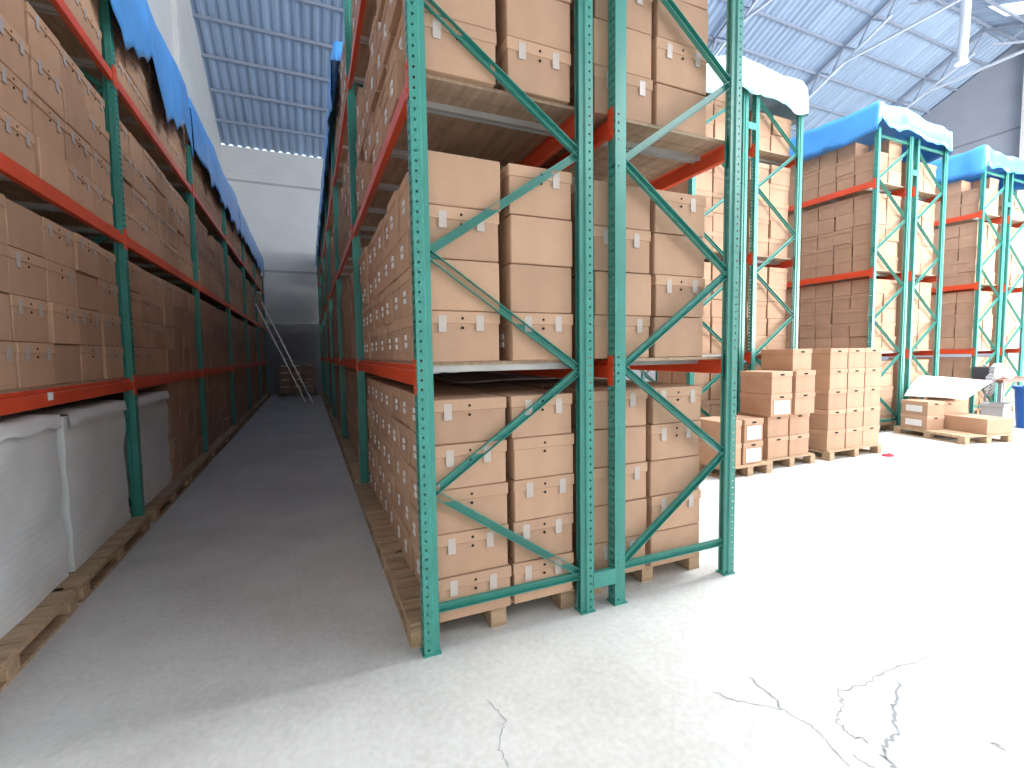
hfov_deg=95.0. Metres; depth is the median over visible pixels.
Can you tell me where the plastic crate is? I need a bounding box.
[980,402,1012,417]
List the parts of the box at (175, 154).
lid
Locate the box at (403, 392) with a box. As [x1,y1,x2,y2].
[400,386,468,426]
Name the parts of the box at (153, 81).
lid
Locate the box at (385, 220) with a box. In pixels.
[383,212,388,248]
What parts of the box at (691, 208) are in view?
lid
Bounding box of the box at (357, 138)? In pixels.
[356,138,363,161]
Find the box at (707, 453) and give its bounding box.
[699,441,741,467]
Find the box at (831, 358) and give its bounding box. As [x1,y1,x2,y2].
[811,348,847,368]
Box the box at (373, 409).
[371,402,375,426]
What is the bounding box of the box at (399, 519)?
[395,508,403,550]
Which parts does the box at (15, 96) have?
lid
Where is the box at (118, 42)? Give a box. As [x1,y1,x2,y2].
[113,25,123,65]
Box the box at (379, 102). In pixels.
[374,93,381,119]
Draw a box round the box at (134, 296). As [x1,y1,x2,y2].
[130,291,139,320]
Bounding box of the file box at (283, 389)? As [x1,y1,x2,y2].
[279,386,290,392]
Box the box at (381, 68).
[375,29,385,89]
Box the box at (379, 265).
[375,256,383,294]
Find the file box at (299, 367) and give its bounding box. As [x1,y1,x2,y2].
[291,365,302,371]
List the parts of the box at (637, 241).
lid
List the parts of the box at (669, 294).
lid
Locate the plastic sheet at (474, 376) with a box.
[433,371,595,382]
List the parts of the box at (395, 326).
lid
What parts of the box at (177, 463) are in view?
lid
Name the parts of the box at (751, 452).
lid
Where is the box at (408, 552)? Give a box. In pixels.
[401,522,413,571]
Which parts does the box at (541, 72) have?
lid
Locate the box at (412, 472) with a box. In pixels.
[409,466,417,509]
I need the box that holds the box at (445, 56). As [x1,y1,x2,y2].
[403,12,495,87]
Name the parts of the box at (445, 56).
lid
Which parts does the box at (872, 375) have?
lid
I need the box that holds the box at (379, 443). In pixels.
[376,430,382,459]
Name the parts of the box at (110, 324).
lid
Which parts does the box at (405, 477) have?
lid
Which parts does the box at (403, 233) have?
lid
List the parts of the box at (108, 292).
lid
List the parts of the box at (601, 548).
lid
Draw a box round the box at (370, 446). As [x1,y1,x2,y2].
[367,442,373,467]
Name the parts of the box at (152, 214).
lid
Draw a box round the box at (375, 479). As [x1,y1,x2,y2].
[372,471,379,500]
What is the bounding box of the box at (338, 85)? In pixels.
[337,71,339,89]
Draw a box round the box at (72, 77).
[59,45,84,106]
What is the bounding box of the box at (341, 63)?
[340,63,342,88]
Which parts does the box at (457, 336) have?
lid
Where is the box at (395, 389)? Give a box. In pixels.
[392,384,453,420]
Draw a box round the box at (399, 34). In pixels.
[395,14,403,49]
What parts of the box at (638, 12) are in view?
lid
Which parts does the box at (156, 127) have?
lid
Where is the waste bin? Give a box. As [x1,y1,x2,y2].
[1012,385,1023,428]
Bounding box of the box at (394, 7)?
[387,0,401,33]
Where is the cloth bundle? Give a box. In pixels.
[992,363,1015,378]
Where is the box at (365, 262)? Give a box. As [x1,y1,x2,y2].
[361,247,368,278]
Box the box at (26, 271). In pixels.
[5,246,46,300]
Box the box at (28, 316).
[5,294,48,342]
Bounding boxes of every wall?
[147,0,222,170]
[221,144,745,394]
[881,44,1023,360]
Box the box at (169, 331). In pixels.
[164,326,173,348]
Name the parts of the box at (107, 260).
lid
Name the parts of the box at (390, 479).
lid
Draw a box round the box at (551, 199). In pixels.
[499,163,571,220]
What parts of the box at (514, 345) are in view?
lid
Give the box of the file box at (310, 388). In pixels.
[304,385,314,391]
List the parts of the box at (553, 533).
lid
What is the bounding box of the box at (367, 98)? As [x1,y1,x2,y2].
[364,83,373,128]
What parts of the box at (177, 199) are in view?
lid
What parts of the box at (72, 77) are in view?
lid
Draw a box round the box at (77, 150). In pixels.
[63,122,91,179]
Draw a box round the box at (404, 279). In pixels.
[399,268,411,318]
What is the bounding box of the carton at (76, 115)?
[62,84,90,144]
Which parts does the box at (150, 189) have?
lid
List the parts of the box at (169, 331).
lid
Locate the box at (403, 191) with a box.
[398,172,409,228]
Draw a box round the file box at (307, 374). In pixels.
[303,371,314,377]
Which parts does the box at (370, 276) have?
lid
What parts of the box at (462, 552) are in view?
lid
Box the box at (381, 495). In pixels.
[378,478,383,509]
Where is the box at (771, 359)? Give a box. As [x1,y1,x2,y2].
[761,349,811,370]
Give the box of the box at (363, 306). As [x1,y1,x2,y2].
[361,284,364,308]
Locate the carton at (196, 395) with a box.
[194,391,199,408]
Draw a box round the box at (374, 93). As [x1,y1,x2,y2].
[368,54,380,111]
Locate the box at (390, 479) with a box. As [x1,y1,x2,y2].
[386,469,395,506]
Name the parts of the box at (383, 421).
lid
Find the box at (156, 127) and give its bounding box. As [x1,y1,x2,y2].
[151,111,161,142]
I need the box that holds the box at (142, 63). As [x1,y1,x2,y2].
[137,57,148,83]
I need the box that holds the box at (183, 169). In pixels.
[180,157,186,179]
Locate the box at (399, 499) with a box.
[394,478,403,518]
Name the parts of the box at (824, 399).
lid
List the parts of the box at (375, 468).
lid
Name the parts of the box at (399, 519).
lid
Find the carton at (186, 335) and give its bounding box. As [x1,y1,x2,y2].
[182,330,191,349]
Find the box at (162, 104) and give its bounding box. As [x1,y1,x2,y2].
[161,95,170,120]
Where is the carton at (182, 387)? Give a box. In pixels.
[178,380,186,396]
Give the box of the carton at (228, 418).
[226,417,229,429]
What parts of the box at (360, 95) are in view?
lid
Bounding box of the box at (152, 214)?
[146,202,157,233]
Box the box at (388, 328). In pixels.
[386,324,393,360]
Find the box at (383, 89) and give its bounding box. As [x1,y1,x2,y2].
[381,75,386,100]
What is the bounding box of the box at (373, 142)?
[371,137,375,172]
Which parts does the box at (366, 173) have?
lid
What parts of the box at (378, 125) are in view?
lid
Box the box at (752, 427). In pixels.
[716,415,763,442]
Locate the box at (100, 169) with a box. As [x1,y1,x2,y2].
[90,147,110,195]
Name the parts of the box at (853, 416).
lid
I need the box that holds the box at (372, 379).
[371,378,387,402]
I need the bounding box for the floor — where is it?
[0,378,1023,767]
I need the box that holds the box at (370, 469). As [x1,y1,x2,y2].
[369,465,373,491]
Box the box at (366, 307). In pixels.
[364,304,369,332]
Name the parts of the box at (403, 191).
lid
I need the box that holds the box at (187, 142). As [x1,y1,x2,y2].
[184,134,193,160]
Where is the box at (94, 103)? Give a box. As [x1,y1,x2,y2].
[84,77,105,129]
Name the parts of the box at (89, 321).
lid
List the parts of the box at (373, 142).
lid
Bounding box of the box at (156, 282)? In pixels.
[150,273,161,301]
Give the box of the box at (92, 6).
[81,0,99,28]
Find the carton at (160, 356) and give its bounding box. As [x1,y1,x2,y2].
[155,349,166,372]
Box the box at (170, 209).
[165,199,175,227]
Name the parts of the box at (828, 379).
lid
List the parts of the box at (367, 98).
lid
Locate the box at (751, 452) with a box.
[741,440,762,464]
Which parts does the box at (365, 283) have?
lid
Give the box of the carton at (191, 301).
[188,293,194,313]
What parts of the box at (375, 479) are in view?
lid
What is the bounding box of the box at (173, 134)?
[170,122,178,151]
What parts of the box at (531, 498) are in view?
lid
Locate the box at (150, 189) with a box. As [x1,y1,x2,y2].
[146,178,155,209]
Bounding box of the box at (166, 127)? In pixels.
[161,107,169,138]
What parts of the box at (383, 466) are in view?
lid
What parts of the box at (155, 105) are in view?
lid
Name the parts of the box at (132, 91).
lid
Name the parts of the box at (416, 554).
lid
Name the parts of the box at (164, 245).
lid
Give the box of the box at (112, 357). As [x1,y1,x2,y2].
[102,346,123,378]
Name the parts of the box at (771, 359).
lid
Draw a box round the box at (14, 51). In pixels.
[0,14,30,88]
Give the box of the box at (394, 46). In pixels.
[386,37,396,74]
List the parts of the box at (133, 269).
lid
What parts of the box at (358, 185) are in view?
lid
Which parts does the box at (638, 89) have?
lid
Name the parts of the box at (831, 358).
lid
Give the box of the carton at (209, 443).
[208,432,210,446]
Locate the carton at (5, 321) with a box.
[0,293,11,340]
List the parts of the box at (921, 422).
lid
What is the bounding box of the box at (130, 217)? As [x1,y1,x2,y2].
[125,207,136,241]
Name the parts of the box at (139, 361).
lid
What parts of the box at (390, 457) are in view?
lid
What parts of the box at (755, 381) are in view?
lid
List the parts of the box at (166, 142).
lid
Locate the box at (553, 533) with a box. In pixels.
[507,512,572,562]
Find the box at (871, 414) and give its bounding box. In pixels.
[862,405,880,425]
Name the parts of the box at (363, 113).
lid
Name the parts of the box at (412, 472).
lid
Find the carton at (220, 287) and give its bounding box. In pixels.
[218,284,222,298]
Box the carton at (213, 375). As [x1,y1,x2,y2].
[212,374,215,386]
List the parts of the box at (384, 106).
lid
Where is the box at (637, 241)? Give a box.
[571,225,650,277]
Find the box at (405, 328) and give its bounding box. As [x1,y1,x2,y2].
[400,316,411,361]
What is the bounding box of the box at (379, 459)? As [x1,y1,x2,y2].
[377,454,382,481]
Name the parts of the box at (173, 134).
lid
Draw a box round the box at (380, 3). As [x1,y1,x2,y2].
[376,0,384,21]
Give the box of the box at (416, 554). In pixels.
[412,541,419,583]
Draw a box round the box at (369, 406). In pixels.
[366,399,372,423]
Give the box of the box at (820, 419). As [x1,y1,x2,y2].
[809,409,845,430]
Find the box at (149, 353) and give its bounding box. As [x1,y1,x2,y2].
[143,348,155,373]
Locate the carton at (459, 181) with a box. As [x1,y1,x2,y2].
[428,150,500,211]
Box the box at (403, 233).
[397,220,410,275]
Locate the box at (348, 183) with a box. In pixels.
[347,177,349,197]
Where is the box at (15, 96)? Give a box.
[0,61,32,133]
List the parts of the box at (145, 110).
lid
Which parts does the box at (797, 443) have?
lid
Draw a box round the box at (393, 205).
[387,191,399,242]
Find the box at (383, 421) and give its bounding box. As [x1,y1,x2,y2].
[380,408,386,438]
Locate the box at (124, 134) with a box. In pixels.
[119,120,128,154]
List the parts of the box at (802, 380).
lid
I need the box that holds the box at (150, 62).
[148,57,156,75]
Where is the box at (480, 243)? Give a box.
[407,204,498,266]
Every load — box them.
[0,414,68,638]
[3,399,130,571]
[77,390,171,510]
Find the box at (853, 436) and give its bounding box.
[844,426,862,447]
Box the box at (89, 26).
[81,1,101,55]
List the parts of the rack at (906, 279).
post, post, post, post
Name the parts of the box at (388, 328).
lid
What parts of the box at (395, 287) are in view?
lid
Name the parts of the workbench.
leg, leg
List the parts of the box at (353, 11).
lid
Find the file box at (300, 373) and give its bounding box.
[292,371,302,378]
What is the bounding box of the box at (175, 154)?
[171,142,180,170]
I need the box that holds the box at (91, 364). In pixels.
[78,345,103,381]
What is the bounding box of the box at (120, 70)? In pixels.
[115,54,125,90]
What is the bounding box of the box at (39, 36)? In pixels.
[23,1,60,79]
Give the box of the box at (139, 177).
[131,161,146,199]
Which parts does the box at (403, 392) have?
lid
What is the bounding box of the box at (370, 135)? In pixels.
[367,113,374,161]
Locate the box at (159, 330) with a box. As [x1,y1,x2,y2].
[152,324,164,348]
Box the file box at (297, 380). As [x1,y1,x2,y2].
[292,379,302,385]
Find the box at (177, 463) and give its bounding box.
[170,453,182,478]
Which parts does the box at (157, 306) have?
lid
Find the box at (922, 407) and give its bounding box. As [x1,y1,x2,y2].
[901,399,944,415]
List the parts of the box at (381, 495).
lid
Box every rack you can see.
[0,0,268,516]
[317,0,743,658]
[639,84,803,416]
[641,127,948,425]
[746,166,1023,413]
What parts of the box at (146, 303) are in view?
lid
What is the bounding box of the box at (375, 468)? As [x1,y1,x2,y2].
[371,448,378,476]
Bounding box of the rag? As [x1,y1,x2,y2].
[881,453,893,456]
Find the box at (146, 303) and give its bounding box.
[139,294,153,322]
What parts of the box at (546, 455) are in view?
lid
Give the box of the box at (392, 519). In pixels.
[388,498,395,535]
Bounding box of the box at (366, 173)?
[360,162,372,201]
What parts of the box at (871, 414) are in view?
lid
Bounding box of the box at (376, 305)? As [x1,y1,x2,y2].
[373,296,380,328]
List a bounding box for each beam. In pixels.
[192,13,331,48]
[201,53,328,82]
[209,87,326,111]
[215,118,324,137]
[294,0,805,131]
[708,35,929,113]
[721,0,957,91]
[838,0,987,65]
[936,0,1023,44]
[983,0,1023,22]
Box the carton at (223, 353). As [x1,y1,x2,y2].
[222,352,226,365]
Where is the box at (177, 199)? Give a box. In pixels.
[173,188,181,213]
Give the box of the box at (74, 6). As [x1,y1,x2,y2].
[63,0,81,26]
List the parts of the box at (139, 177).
lid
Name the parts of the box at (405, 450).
lid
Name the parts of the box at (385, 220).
lid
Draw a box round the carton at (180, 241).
[177,232,183,254]
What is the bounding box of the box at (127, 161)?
[121,147,133,186]
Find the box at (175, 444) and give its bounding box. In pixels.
[168,435,181,458]
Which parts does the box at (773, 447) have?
lid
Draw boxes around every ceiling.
[190,0,1015,158]
[809,103,846,116]
[944,0,1023,40]
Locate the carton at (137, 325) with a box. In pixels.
[130,320,142,347]
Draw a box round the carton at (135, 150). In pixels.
[128,132,143,171]
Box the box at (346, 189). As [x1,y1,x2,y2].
[344,184,347,210]
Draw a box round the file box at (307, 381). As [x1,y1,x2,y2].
[304,378,314,384]
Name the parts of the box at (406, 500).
lid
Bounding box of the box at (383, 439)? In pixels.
[381,435,387,465]
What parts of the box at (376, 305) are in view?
lid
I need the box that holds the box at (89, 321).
[79,309,101,345]
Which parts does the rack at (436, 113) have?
post, post, post, post, post, post, post, plate, post, plate, post, plate, plate, post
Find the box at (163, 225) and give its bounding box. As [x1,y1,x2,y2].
[157,212,168,242]
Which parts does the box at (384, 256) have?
lid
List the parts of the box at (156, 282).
lid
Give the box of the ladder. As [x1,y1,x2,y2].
[255,302,314,403]
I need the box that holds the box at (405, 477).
[400,456,411,499]
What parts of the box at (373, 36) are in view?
lid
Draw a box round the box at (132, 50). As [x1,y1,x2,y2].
[123,41,137,63]
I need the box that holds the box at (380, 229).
[376,219,384,258]
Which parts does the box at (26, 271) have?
lid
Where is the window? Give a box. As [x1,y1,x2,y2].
[988,1,1023,15]
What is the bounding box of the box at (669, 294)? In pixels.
[650,275,704,317]
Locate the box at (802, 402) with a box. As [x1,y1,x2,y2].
[791,392,814,414]
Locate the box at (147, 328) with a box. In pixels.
[141,321,154,347]
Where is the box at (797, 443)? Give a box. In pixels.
[787,433,808,455]
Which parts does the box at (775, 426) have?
lid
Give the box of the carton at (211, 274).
[209,262,213,278]
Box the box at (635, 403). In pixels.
[566,386,646,428]
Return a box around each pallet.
[0,588,77,693]
[55,515,149,602]
[130,474,189,521]
[179,452,211,482]
[208,435,228,457]
[220,425,238,441]
[236,416,247,428]
[243,409,253,420]
[252,404,259,412]
[255,400,263,406]
[278,390,317,396]
[331,417,338,426]
[333,423,341,434]
[336,430,347,443]
[339,438,351,457]
[343,449,359,471]
[349,463,369,492]
[356,482,382,522]
[367,510,401,568]
[384,552,574,648]
[573,556,698,594]
[699,461,771,476]
[754,452,814,469]
[808,443,881,460]
[879,423,893,431]
[893,425,1012,444]
[968,409,980,413]
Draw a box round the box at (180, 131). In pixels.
[176,126,184,144]
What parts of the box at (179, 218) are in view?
lid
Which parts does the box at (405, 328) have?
lid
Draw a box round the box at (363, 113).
[361,101,366,144]
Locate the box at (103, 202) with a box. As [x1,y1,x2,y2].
[93,182,113,226]
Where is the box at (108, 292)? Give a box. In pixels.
[97,279,118,315]
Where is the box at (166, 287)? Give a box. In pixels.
[161,279,172,305]
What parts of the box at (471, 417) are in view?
lid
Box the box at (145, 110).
[139,93,151,128]
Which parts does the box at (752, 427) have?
lid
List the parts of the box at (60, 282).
lid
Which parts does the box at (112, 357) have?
lid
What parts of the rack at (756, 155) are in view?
post, post, post, post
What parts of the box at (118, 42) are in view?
lid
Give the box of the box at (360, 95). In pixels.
[356,87,364,127]
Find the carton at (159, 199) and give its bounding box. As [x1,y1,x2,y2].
[155,188,166,219]
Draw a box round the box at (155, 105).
[150,89,161,126]
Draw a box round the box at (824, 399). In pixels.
[814,389,846,409]
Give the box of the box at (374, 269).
[373,265,378,298]
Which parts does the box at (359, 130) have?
lid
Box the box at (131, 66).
[123,46,139,90]
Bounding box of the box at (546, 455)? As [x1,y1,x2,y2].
[505,433,573,479]
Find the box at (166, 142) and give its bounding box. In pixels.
[162,128,171,157]
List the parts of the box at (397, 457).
lid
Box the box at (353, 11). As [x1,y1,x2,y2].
[351,3,354,36]
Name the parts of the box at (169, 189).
lid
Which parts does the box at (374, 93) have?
lid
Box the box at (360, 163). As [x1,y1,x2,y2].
[355,160,363,182]
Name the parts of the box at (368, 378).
lid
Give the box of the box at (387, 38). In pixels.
[380,0,395,64]
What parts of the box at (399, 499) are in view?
lid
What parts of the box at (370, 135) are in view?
lid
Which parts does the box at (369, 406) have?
lid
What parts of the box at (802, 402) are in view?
lid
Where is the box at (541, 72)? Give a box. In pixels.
[493,35,570,104]
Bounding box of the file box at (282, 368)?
[278,365,289,371]
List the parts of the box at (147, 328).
lid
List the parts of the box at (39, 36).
lid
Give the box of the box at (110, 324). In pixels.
[100,313,121,346]
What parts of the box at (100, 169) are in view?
lid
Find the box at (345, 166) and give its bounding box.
[343,162,347,188]
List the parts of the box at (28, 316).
lid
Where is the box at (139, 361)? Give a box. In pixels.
[134,348,143,374]
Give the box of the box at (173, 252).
[170,245,177,268]
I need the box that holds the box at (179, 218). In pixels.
[175,209,184,236]
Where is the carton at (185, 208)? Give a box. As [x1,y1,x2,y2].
[181,199,189,223]
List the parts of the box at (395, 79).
lid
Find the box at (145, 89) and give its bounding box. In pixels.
[139,68,150,109]
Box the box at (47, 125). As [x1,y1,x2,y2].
[31,92,64,158]
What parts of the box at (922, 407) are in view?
lid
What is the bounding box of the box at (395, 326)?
[391,320,401,360]
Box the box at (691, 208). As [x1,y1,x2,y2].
[649,189,705,237]
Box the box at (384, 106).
[381,89,389,142]
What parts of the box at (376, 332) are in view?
lid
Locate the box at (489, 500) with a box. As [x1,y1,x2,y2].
[436,481,507,534]
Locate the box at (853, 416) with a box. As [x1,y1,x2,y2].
[845,407,863,427]
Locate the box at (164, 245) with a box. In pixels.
[160,236,170,264]
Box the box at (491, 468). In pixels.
[435,439,506,489]
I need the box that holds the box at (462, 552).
[437,524,508,578]
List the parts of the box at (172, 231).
lid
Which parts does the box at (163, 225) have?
lid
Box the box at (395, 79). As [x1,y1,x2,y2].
[386,48,404,122]
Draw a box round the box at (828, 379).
[811,368,847,389]
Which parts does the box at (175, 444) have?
lid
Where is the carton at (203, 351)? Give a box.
[203,351,205,367]
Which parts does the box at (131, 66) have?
lid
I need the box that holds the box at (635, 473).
[573,461,646,505]
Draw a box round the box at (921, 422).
[900,413,944,429]
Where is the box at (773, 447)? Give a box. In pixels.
[762,435,788,458]
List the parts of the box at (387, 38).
lid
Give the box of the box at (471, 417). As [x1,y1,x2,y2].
[434,393,505,444]
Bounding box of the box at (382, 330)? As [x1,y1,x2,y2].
[379,326,387,359]
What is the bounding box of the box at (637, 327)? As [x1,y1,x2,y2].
[572,315,649,358]
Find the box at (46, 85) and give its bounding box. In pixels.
[28,47,63,119]
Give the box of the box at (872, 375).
[864,367,881,386]
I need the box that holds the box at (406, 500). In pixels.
[402,490,410,531]
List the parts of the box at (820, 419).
lid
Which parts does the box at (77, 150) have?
lid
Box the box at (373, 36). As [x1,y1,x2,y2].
[369,16,376,64]
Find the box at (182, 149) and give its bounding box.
[178,136,186,164]
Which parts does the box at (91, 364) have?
lid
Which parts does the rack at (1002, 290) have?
post, post, post, post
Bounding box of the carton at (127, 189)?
[123,180,132,212]
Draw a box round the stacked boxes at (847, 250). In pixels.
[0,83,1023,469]
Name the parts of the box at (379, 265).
lid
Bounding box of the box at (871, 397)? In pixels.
[863,386,880,406]
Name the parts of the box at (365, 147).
lid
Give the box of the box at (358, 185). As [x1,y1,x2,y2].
[356,175,361,212]
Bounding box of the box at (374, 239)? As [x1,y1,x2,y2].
[372,232,377,267]
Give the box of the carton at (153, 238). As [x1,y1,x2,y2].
[148,227,160,257]
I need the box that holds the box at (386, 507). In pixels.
[383,489,388,520]
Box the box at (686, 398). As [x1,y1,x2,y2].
[626,383,701,423]
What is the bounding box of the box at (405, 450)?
[399,422,410,464]
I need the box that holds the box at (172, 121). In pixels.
[170,119,176,131]
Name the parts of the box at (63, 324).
lid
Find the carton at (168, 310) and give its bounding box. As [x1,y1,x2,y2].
[163,303,174,327]
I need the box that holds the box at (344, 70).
[343,70,345,90]
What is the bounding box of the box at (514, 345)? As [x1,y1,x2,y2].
[499,313,572,360]
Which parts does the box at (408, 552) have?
lid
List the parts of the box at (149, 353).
lid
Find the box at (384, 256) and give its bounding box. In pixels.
[381,247,391,289]
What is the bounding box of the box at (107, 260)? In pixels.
[95,247,115,284]
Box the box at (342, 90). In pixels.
[341,82,343,113]
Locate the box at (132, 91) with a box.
[125,72,139,110]
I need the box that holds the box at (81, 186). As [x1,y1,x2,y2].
[68,161,93,213]
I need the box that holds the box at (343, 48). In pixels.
[341,43,344,78]
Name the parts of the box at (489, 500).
lid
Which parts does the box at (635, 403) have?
lid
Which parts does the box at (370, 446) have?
lid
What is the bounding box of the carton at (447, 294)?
[409,259,498,313]
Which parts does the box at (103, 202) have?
lid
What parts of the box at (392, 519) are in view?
lid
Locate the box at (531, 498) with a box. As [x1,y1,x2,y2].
[506,473,573,521]
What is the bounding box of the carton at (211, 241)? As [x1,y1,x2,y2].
[207,236,216,253]
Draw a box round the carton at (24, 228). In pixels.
[4,198,44,257]
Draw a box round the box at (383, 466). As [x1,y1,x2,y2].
[380,461,387,494]
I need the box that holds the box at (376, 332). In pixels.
[373,328,380,359]
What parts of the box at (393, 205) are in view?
lid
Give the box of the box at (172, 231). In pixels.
[168,222,177,249]
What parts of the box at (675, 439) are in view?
lid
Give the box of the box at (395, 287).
[391,278,401,321]
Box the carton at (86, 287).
[74,271,99,311]
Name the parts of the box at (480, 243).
lid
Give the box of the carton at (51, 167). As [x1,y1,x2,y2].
[34,137,70,197]
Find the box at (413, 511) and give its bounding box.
[409,502,418,551]
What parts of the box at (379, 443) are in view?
lid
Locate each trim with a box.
[171,0,183,79]
[267,324,318,326]
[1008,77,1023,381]
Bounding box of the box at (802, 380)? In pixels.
[770,370,815,392]
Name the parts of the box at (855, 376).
lid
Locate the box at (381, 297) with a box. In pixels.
[379,292,386,326]
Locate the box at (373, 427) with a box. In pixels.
[372,425,376,450]
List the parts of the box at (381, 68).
lid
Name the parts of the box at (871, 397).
lid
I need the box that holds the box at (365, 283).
[362,275,368,305]
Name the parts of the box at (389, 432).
lid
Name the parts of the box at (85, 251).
lid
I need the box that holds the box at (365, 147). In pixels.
[363,135,371,162]
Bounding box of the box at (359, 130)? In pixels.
[357,117,363,158]
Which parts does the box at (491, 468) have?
lid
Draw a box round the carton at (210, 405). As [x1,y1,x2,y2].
[208,401,212,416]
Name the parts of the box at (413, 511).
lid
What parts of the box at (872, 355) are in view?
lid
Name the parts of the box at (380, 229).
lid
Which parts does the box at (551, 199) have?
lid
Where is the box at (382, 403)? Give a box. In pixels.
[379,381,402,410]
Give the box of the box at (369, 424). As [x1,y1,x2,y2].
[368,421,372,445]
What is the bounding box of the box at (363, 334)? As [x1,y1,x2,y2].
[363,334,365,358]
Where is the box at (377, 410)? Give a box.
[374,405,381,433]
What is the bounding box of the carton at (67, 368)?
[53,344,80,384]
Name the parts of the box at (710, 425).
lid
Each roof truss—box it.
[708,0,772,55]
[806,0,960,98]
[892,24,1023,108]
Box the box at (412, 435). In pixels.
[409,429,416,470]
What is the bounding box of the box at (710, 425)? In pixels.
[699,416,741,443]
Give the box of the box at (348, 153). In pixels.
[347,153,348,176]
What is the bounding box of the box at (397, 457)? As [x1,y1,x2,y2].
[394,450,401,485]
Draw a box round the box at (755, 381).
[740,370,792,393]
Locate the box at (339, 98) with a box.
[338,86,340,111]
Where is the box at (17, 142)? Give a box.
[0,108,35,174]
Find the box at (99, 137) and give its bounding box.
[89,112,109,164]
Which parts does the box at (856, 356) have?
lid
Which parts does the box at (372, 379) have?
lid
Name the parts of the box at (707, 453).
lid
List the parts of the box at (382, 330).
lid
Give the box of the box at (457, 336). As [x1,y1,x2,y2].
[409,311,499,361]
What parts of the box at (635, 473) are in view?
lid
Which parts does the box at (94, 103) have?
lid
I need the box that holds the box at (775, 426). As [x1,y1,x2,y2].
[738,412,788,437]
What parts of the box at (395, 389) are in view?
lid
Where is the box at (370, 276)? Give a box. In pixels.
[368,269,373,301]
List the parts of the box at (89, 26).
lid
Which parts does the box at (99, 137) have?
lid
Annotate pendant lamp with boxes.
[954,0,971,66]
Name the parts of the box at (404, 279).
lid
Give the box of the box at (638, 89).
[569,65,652,130]
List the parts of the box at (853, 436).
lid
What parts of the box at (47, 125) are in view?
lid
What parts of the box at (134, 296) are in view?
lid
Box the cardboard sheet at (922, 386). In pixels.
[904,375,991,399]
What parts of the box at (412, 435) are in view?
lid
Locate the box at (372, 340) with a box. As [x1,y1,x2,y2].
[369,331,374,359]
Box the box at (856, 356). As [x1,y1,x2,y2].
[847,348,865,367]
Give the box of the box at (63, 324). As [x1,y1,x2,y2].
[46,302,80,344]
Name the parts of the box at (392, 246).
lid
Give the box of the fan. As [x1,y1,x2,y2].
[982,374,995,401]
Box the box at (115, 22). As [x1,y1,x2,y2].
[105,0,122,39]
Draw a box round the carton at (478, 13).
[402,0,495,45]
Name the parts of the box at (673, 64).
lid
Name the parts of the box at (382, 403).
lid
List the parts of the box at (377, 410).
lid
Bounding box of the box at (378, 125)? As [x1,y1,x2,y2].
[373,107,382,162]
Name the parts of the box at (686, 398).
lid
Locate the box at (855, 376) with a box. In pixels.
[847,368,864,387]
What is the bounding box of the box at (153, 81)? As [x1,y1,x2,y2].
[148,64,160,104]
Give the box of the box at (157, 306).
[153,299,163,325]
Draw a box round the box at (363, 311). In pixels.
[362,308,365,333]
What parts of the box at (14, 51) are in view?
lid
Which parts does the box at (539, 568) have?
lid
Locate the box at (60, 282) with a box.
[45,260,75,306]
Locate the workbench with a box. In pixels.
[965,376,1023,408]
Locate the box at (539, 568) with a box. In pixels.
[508,551,573,603]
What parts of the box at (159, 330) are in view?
lid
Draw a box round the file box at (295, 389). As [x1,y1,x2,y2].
[292,385,302,392]
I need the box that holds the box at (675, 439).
[644,420,700,460]
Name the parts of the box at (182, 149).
lid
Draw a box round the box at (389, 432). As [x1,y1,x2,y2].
[385,412,393,444]
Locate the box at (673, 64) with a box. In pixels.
[651,36,706,95]
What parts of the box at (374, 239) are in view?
lid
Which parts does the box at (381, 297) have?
lid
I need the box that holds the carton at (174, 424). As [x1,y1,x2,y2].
[168,417,179,439]
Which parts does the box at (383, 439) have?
lid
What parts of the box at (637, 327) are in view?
lid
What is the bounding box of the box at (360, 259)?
[359,256,362,283]
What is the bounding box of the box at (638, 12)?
[570,0,652,44]
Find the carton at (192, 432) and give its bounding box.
[188,426,194,444]
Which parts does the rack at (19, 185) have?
post, post, post, post, post, post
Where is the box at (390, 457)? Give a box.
[385,441,395,476]
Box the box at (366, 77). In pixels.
[363,68,368,95]
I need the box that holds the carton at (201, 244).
[198,235,203,255]
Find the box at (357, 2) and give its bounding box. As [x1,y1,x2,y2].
[354,2,357,30]
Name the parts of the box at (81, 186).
lid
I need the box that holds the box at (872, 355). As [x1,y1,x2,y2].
[864,348,881,367]
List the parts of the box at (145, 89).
lid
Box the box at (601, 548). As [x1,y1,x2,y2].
[572,531,645,572]
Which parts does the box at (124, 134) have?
lid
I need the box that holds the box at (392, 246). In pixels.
[388,234,399,282]
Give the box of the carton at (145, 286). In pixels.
[138,268,151,297]
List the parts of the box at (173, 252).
lid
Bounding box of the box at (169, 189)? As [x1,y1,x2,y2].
[165,179,173,205]
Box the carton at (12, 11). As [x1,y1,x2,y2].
[0,0,26,42]
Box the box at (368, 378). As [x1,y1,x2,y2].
[367,377,384,400]
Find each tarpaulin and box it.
[110,0,193,157]
[188,97,240,233]
[238,204,264,275]
[315,41,342,264]
[706,55,808,125]
[789,101,952,163]
[928,144,1023,191]
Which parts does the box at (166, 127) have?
lid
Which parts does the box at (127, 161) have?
lid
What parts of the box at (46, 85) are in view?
lid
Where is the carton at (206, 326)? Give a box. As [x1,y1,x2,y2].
[203,318,208,334]
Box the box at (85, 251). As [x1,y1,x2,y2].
[72,232,99,277]
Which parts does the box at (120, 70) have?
lid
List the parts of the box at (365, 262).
lid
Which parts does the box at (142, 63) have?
lid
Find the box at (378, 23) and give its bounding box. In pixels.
[376,11,380,41]
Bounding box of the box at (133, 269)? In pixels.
[128,261,139,292]
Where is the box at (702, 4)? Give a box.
[678,0,707,10]
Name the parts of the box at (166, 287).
lid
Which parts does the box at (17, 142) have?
lid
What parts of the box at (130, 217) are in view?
lid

